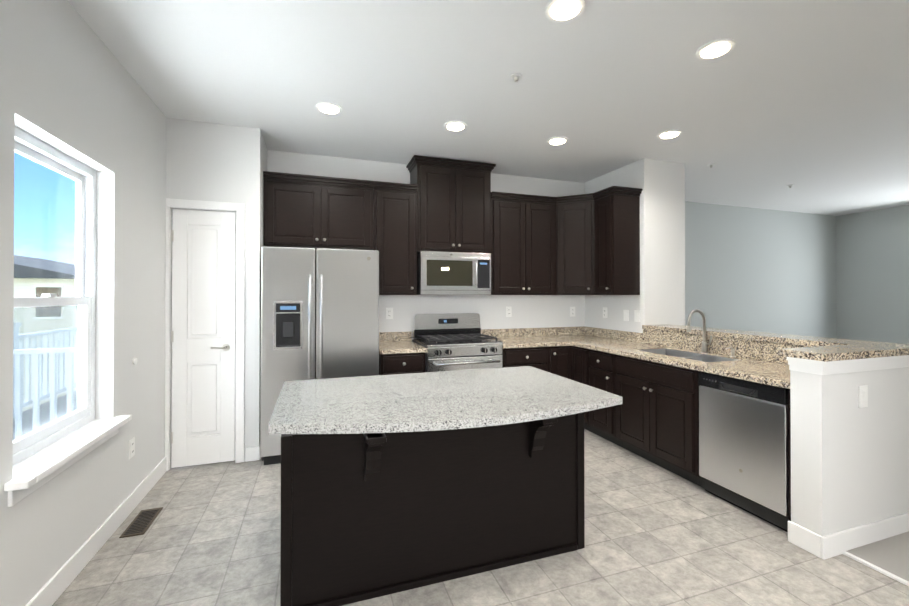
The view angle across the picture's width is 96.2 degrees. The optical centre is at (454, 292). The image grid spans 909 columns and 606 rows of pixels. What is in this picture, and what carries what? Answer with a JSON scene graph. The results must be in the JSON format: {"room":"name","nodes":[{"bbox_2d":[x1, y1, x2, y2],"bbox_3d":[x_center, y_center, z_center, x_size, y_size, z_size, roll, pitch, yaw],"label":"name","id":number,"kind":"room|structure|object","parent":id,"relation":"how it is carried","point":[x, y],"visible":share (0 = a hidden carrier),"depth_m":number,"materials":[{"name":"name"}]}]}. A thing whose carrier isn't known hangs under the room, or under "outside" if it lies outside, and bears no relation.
{"room":"kitchen","nodes":[
{"label":"kitchen","id":0,"kind":"room"},
{"bbox_2d":[0,0,166,605],"bbox_3d":[-1.314,-0.010,0.125,0.160,2.780,6.770,0,0,-19],"label":"wall","id":1,"kind":"structure","parent":0,"point":[70,87],"depth_m":2.21,"materials":[{"name":"white paint"}]},
{"bbox_2d":[4,126,131,506],"bbox_3d":[-1.895,0.060,1.976,0.224,1.530,0.930,0,0,-19],"label":"window","id":2,"kind":"structure","parent":1,"relation":"in","point":[33,148],"depth_m":2.04,"materials":[{"name":"white plastic"}]},
{"bbox_2d":[129,437,134,458],"bbox_3d":[-2.068,0.994,2.614,0.008,0.120,0.075,0,0,-19],"label":"outlet","id":3,"kind":"object","parent":1,"relation":"attached to","point":[131,447],"visible":1,"depth_m":2.60,"materials":[{"name":"white plastic"}]},
{"bbox_2d":[132,358,136,364],"bbox_3d":[-2.076,0.444,2.646,0.012,0.044,0.044,0,0,-19],"label":"button","id":4,"kind":"object","parent":1,"relation":"attached to","point":[134,361],"visible":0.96,"depth_m":2.64,"materials":[{"name":"white plastic"}]},
{"bbox_2d":[166,118,266,469],"bbox_3d":[-2.063,0.010,3.640,0.670,2.780,0.690,0,0,-19],"label":"wall","id":5,"kind":"structure","parent":0,"point":[208,161],"depth_m":3.37,"materials":[{"name":"white paint"}]},
{"bbox_2d":[171,209,235,467],"bbox_3d":[-2.027,0.359,3.289,0.452,2.053,0.098,0,0,-19],"label":"pantry door","id":6,"kind":"structure","parent":5,"relation":"in","point":[203,336],"depth_m":3.30,"materials":[{"name":"white wood"}]},
{"bbox_2d":[165,198,244,470],"bbox_3d":[-2.002,0.328,3.285,0.558,2.139,0.018,0,0,-19],"label":"door frame","id":7,"kind":"structure","parent":5,"relation":"attached to","point":[239,208],"depth_m":3.35,"materials":[{"name":"white wood"}]},
{"bbox_2d":[267,150,584,338],"bbox_3d":[0.140,0.015,4.664,4.160,2.780,0.160,0,0,-19],"label":"wall","id":8,"kind":"structure","parent":0,"point":[536,311],"depth_m":4.58,"materials":[{"name":"white paint"}]},
{"bbox_2d":[263,171,373,249],"bbox_3d":[-1.282,-0.744,3.900,0.965,0.650,0.378,0,0,-19],"label":"upper cabinet","id":9,"kind":"object","parent":8,"relation":"attached to","point":[307,211],"visible":0.98,"depth_m":3.74,"materials":[{"name":"brown wood"}]},
{"bbox_2d":[386,308,392,318],"bbox_3d":[-0.686,0.218,4.295,0.075,0.120,0.008,0,0,-19],"label":"electrical outlet","id":10,"kind":"object","parent":8,"relation":"attached to","point":[389,313],"visible":1,"depth_m":4.29,"materials":[{"name":"white plastic"}]},
{"bbox_2d":[373,181,417,294],"bbox_3d":[-0.621,-0.523,4.122,0.430,1.090,0.378,0,0,-19],"label":"upper cabinet","id":11,"kind":"object","parent":8,"relation":"attached to","point":[395,225],"visible":0.92,"depth_m":3.97,"materials":[{"name":"brown wood"}]},
{"bbox_2d":[406,155,495,252],"bbox_3d":[-0.038,-0.887,4.321,0.884,0.940,0.378,0,0,-19],"label":"upper cabinet","id":12,"kind":"object","parent":8,"relation":"attached to","point":[453,205],"visible":1,"depth_m":4.17,"materials":[{"name":"brown wood"}]},
{"bbox_2d":[417,251,490,294],"bbox_3d":[-0.028,-0.195,4.286,0.756,0.433,0.432,0,0,-19],"label":"microwave","id":13,"kind":"object","parent":12,"relation":"attached to","point":[452,273],"visible":1,"depth_m":4.12,"materials":[{"name":"silver metal"}]},
{"bbox_2d":[506,307,511,316],"bbox_3d":[0.631,0.221,4.740,0.075,0.120,0.008,0,0,-19],"label":"electrical outlet","id":14,"kind":"object","parent":8,"relation":"attached to","point":[508,311],"visible":1,"depth_m":4.74,"materials":[{"name":"white plastic"}]},
{"bbox_2d":[491,191,556,294],"bbox_3d":[0.720,-0.520,4.575,0.800,1.090,0.378,0,0,-19],"label":"upper cabinet","id":15,"kind":"object","parent":8,"relation":"attached to","point":[523,244],"visible":0.96,"depth_m":4.42,"materials":[{"name":"brown wood"}]},
{"bbox_2d":[570,307,574,316],"bbox_3d":[1.455,0.232,5.018,0.075,0.120,0.008,0,0,-19],"label":"electrical outlet","id":16,"kind":"object","parent":8,"relation":"attached to","point":[572,311],"visible":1,"depth_m":5.01,"materials":[{"name":"white plastic"}]},
{"bbox_2d":[52,429,908,605],"bbox_3d":[0.658,1.435,0.989,4.455,0.100,7.160,0,0,-19],"label":"floor","id":17,"kind":"structure","parent":0,"point":[656,535],"depth_m":2.12,"materials":[{"name":"beige tile"}]},
{"bbox_2d":[119,507,162,537],"bbox_3d":[-1.894,1.389,2.475,0.120,0.008,0.310,0,0,-19],"label":"floor vent","id":18,"kind":"object","parent":17,"relation":"in","point":[141,522],"visible":1,"depth_m":2.46,"materials":[{"name":"brown metal"}]},
{"bbox_2d":[260,246,378,464],"bbox_3d":[-1.201,0.515,3.693,0.940,1.770,0.757,0,0,-19],"label":"fridge","id":19,"kind":"object","parent":17,"relation":"on","point":[319,313],"visible":0.83,"depth_m":3.37,"materials":[{"name":"stainless steel"},{"name":"black plastic"}]},
{"bbox_2d":[379,352,424,374],"bbox_3d":[-0.556,0.977,3.981,0.415,0.850,0.666,0,0,-19],"label":"base cabinet","id":20,"kind":"object","parent":17,"relation":"on","point":[401,363],"visible":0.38,"depth_m":3.70,"materials":[{"name":"black wood"}]},
{"bbox_2d":[379,331,426,353],"bbox_3d":[-0.563,0.481,3.995,0.431,0.139,0.647,0,0,-19],"label":"countertop","id":21,"kind":"structure","parent":20,"relation":"on","point":[395,342],"depth_m":4.03,"materials":[{"name":"beige stone"}]},
{"bbox_2d":[280,414,584,605],"bbox_3d":[-0.146,1.005,2.362,1.530,0.775,1.108,0,0,-19],"label":"kitchen island","id":22,"kind":"object","parent":17,"relation":"on","point":[393,483],"depth_m":1.94,"materials":[{"name":"brown wood"}]},
{"bbox_2d":[268,366,621,445],"bbox_3d":[-0.072,0.597,2.405,1.804,0.040,1.158,0,0,-19],"label":"island countertop","id":23,"kind":"structure","parent":22,"relation":"on","point":[329,409],"depth_m":2.16,"materials":[{"name":"grey stone"}]},
{"bbox_2d":[412,313,502,371],"bbox_3d":[0.022,0.812,4.135,0.762,1.180,0.718,0,0,-19],"label":"range","id":24,"kind":"object","parent":17,"relation":"on","point":[449,341],"visible":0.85,"depth_m":3.96,"materials":[{"name":"grey metal"}]},
{"bbox_2d":[501,346,588,430],"bbox_3d":[0.791,0.978,4.301,0.780,0.850,0.922,0,0,-19],"label":"base cabinet","id":25,"kind":"object","parent":17,"relation":"on","point":[570,362],"depth_m":4.15,"materials":[{"name":"black wood"}]},
{"bbox_2d":[481,327,568,348],"bbox_3d":[0.740,0.484,4.433,0.780,0.139,0.651,0,0,-19],"label":"countertop","id":26,"kind":"structure","parent":25,"relation":"on","point":[513,337],"depth_m":4.65,"materials":[{"name":"beige stone"}]},
{"bbox_2d":[549,326,811,388],"bbox_3d":[1.750,0.458,3.680,0.651,0.182,2.725,0,0,-19],"label":"countertop","id":27,"kind":"structure","parent":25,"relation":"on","point":[762,362],"depth_m":3.30,"materials":[{"name":"beige stone"}]},
{"bbox_2d":[640,348,738,361],"bbox_3d":[1.908,0.611,3.379,0.367,0.194,0.737,0,0,-19],"label":"sink","id":28,"kind":"object","parent":27,"relation":"in","point":[690,355],"visible":0.02,"depth_m":3.52,"materials":[{"name":"grey metal"}]},
{"bbox_2d":[687,309,735,356],"bbox_3d":[2.079,0.322,3.311,0.217,0.369,0.298,0,0,-19],"label":"faucet","id":29,"kind":"object","parent":27,"relation":"on","point":[704,343],"visible":0.98,"depth_m":3.42,"materials":[{"name":"silver metal"}]},
{"bbox_2d":[589,349,701,486],"bbox_3d":[1.655,0.976,3.965,0.641,0.850,2.111,0,0,-19],"label":"base cabinet","id":30,"kind":"object","parent":17,"relation":"on","point":[653,417],"depth_m":3.25,"materials":[{"name":"black wood"}]},
{"bbox_2d":[698,371,789,531],"bbox_3d":[2.075,0.971,2.686,0.615,0.846,0.572,0,0,-19],"label":"dishwasher","id":31,"kind":"object","parent":17,"relation":"on","point":[743,444],"visible":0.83,"depth_m":2.55,"materials":[{"name":"silver metal"}]},
{"bbox_2d":[788,389,790,520],"bbox_3d":[2.197,0.918,2.406,0.614,0.750,0.030,0,0,-19],"label":"base cabinet","id":32,"kind":"object","parent":17,"relation":"on","point":[789,423],"depth_m":2.31,"materials":[{"name":"black wood"}]},
{"bbox_2d":[68,0,908,215],"bbox_3d":[3.274,-1.449,2.158,10.150,0.120,7.670,0,0,-19],"label":"ceiling","id":33,"kind":"structure","parent":0,"point":[808,100],"depth_m":2.70,"materials":[{"name":"white paint"}]},
{"bbox_2d":[316,102,341,114],"bbox_3d":[-0.938,-1.377,3.051,0.190,0.013,0.190,0,0,-19],"label":"recessed light","id":34,"kind":"object","parent":33,"relation":"in","point":[329,108],"visible":0.96,"depth_m":3.03,"materials":[{"name":"white"}]},
{"bbox_2d":[444,121,466,130],"bbox_3d":[0.009,-1.375,3.372,0.190,0.013,0.190,0,0,-19],"label":"recessed light","id":35,"kind":"object","parent":33,"relation":"in","point":[455,126],"visible":0.98,"depth_m":3.35,"materials":[{"name":"white"}]},
{"bbox_2d":[511,73,521,81],"bbox_3d":[0.395,-1.369,2.605,0.069,0.035,0.070,0,0,-19],"label":"sprinkler","id":36,"kind":"object","parent":33,"relation":"attached to","point":[515,77],"visible":1,"depth_m":2.60,"materials":[{"name":"white"}]},
{"bbox_2d":[547,137,567,144],"bbox_3d":[0.934,-1.374,3.695,0.190,0.013,0.190,0,0,-19],"label":"recessed light","id":37,"kind":"object","parent":33,"relation":"in","point":[557,140],"visible":0.98,"depth_m":3.68,"materials":[{"name":"white"}]},
{"bbox_2d":[545,0,584,22],"bbox_3d":[0.540,-1.383,1.989,0.190,0.013,0.190,0,0,-19],"label":"recessed light","id":38,"kind":"object","parent":33,"relation":"in","point":[559,11],"visible":1,"depth_m":1.99,"materials":[{"name":"white"}]},
{"bbox_2d":[657,130,681,138],"bbox_3d":[1.871,-1.374,3.547,0.190,0.013,0.190,0,0,-19],"label":"recessed light","id":39,"kind":"object","parent":33,"relation":"in","point":[669,134],"visible":1,"depth_m":3.52,"materials":[{"name":"white"}]},
{"bbox_2d":[696,38,735,59],"bbox_3d":[1.484,-1.381,2.318,0.190,0.013,0.190,0,0,-19],"label":"recessed light","id":40,"kind":"object","parent":33,"relation":"in","point":[714,49],"visible":1,"depth_m":2.30,"materials":[{"name":"white"}]},
{"bbox_2d":[585,158,908,531],"bbox_3d":[2.261,0.012,4.040,0.540,2.780,3.440,0,0,-19],"label":"wall","id":41,"kind":"structure","parent":0,"point":[659,299],"depth_m":4.26,"materials":[{"name":"white paint"}]},
{"bbox_2d":[556,186,642,294],"bbox_3d":[1.469,-0.520,4.522,0.646,1.090,0.958,0,0,-19],"label":"upper cabinet","id":42,"kind":"object","parent":41,"relation":"attached to","point":[597,242],"visible":1,"depth_m":4.29,"materials":[{"name":"brown wood"}]},
{"bbox_2d":[603,307,606,317],"bbox_3d":[1.742,0.231,4.718,0.008,0.120,0.075,0,0,-19],"label":"electrical outlet","id":43,"kind":"object","parent":41,"relation":"attached to","point":[604,312],"visible":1,"depth_m":4.72,"materials":[{"name":"white plastic"}]},
{"bbox_2d":[623,310,628,320],"bbox_3d":[1.850,0.244,4.396,0.011,0.120,0.075,0,0,-19],"label":"light switch","id":44,"kind":"object","parent":41,"relation":"attached to","point":[626,315],"visible":1,"depth_m":4.38,"materials":[{"name":"white plastic"}]},
{"bbox_2d":[634,310,639,321],"bbox_3d":[1.901,0.243,4.244,0.011,0.120,0.075,0,0,-19],"label":"light switch","id":45,"kind":"object","parent":41,"relation":"attached to","point":[636,315],"visible":1,"depth_m":4.24,"materials":[{"name":"white plastic"}]},
{"bbox_2d":[642,324,908,361],"bbox_3d":[2.066,0.342,3.172,0.985,0.039,1.933,0,0,-19],"label":"bar","id":46,"kind":"object","parent":41,"relation":"on","point":[824,349],"visible":1,"depth_m":2.56,"materials":[{"name":"beige stone"}]},
{"bbox_2d":[685,201,836,337],"bbox_3d":[4.436,0.026,6.506,5.160,2.780,0.160,0,0,-19],"label":"wall","id":47,"kind":"structure","parent":0,"point":[759,270],"depth_m":6.60,"materials":[{"name":"grey paint"}]},
{"bbox_2d":[787,355,906,559],"bbox_3d":[2.195,0.875,2.293,0.660,1.035,0.180,0,0,-19],"label":"wall","id":48,"kind":"structure","parent":0,"point":[849,474],"depth_m":2.23,"materials":[{"name":"white paint"}]},
{"bbox_2d":[858,385,867,407],"bbox_3d":[2.254,0.572,2.245,0.075,0.120,0.011,0,0,-19],"label":"light switch","id":49,"kind":"object","parent":48,"relation":"attached to","point":[862,396],"visible":1,"depth_m":2.24,"materials":[{"name":"white plastic"}]},
{"bbox_2d":[843,551,908,585],"bbox_3d":[2.729,1.374,0.240,0.024,0.014,4.095,0,0,-19],"label":"trim","id":50,"kind":"structure","parent":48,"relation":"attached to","point":[880,570],"depth_m":2.04,"materials":[{"name":"white wood"}]},
{"bbox_2d":[836,205,908,343],"bbox_3d":[8.032,0.010,3.673,0.160,2.780,7.510,0,0,-19],"label":"wall","id":51,"kind":"structure","parent":0,"point":[872,270],"depth_m":6.72,"materials":[{"name":"grey paint"}]},
{"bbox_2d":[847,531,908,580],"bbox_3d":[5.145,1.439,2.774,6.200,0.112,7.670,0,0,-19],"label":"floor carpet","id":52,"kind":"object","parent":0,"point":[890,554],"visible":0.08,"depth_m":2.16,"materials":[{"name":"beige carpet"}]},
{"label":"outside","id":53,"kind":"structure","parent":0,"visible":0},
{"bbox_3d":[-3.263,7.532,9.320,120.000,0.200,100.000,0,0,-19],"label":"ground","id":54,"kind":"structure","parent":53,"visible":0},
{"bbox_2d":[13,255,77,411],"bbox_3d":[-23.068,2.714,19.545,14.000,9.550,11.000,0,0,-19],"label":"house","id":55,"kind":"structure","parent":54,"relation":"on","point":[20,287],"depth_m":16.45,"materials":[{"name":"beige"}]},
{"bbox_3d":[4.476,-0.019,-1.407,9.830,2.780,0.160,0,0,-19],"label":"wall","id":56,"kind":"structure","parent":0,"visible":0},
{"bbox_2d":[25,457,166,605],"bbox_3d":[-1.232,1.323,0.145,0.014,0.115,6.450,0,0,-19],"label":"baseboard","id":57,"kind":"structure","parent":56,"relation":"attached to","point":[53,588],"depth_m":2.14,"materials":[{"name":"white wood"}]},
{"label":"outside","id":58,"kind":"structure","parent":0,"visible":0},
{"bbox_2d":[13,316,77,437],"bbox_3d":[-4.269,1.012,4.953,2.305,1.290,11.734,0,0,-19],"label":"railing","id":59,"kind":"object","parent":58,"point":[35,380],"depth_m":4.96,"materials":[{"name":"white"}]}
]}

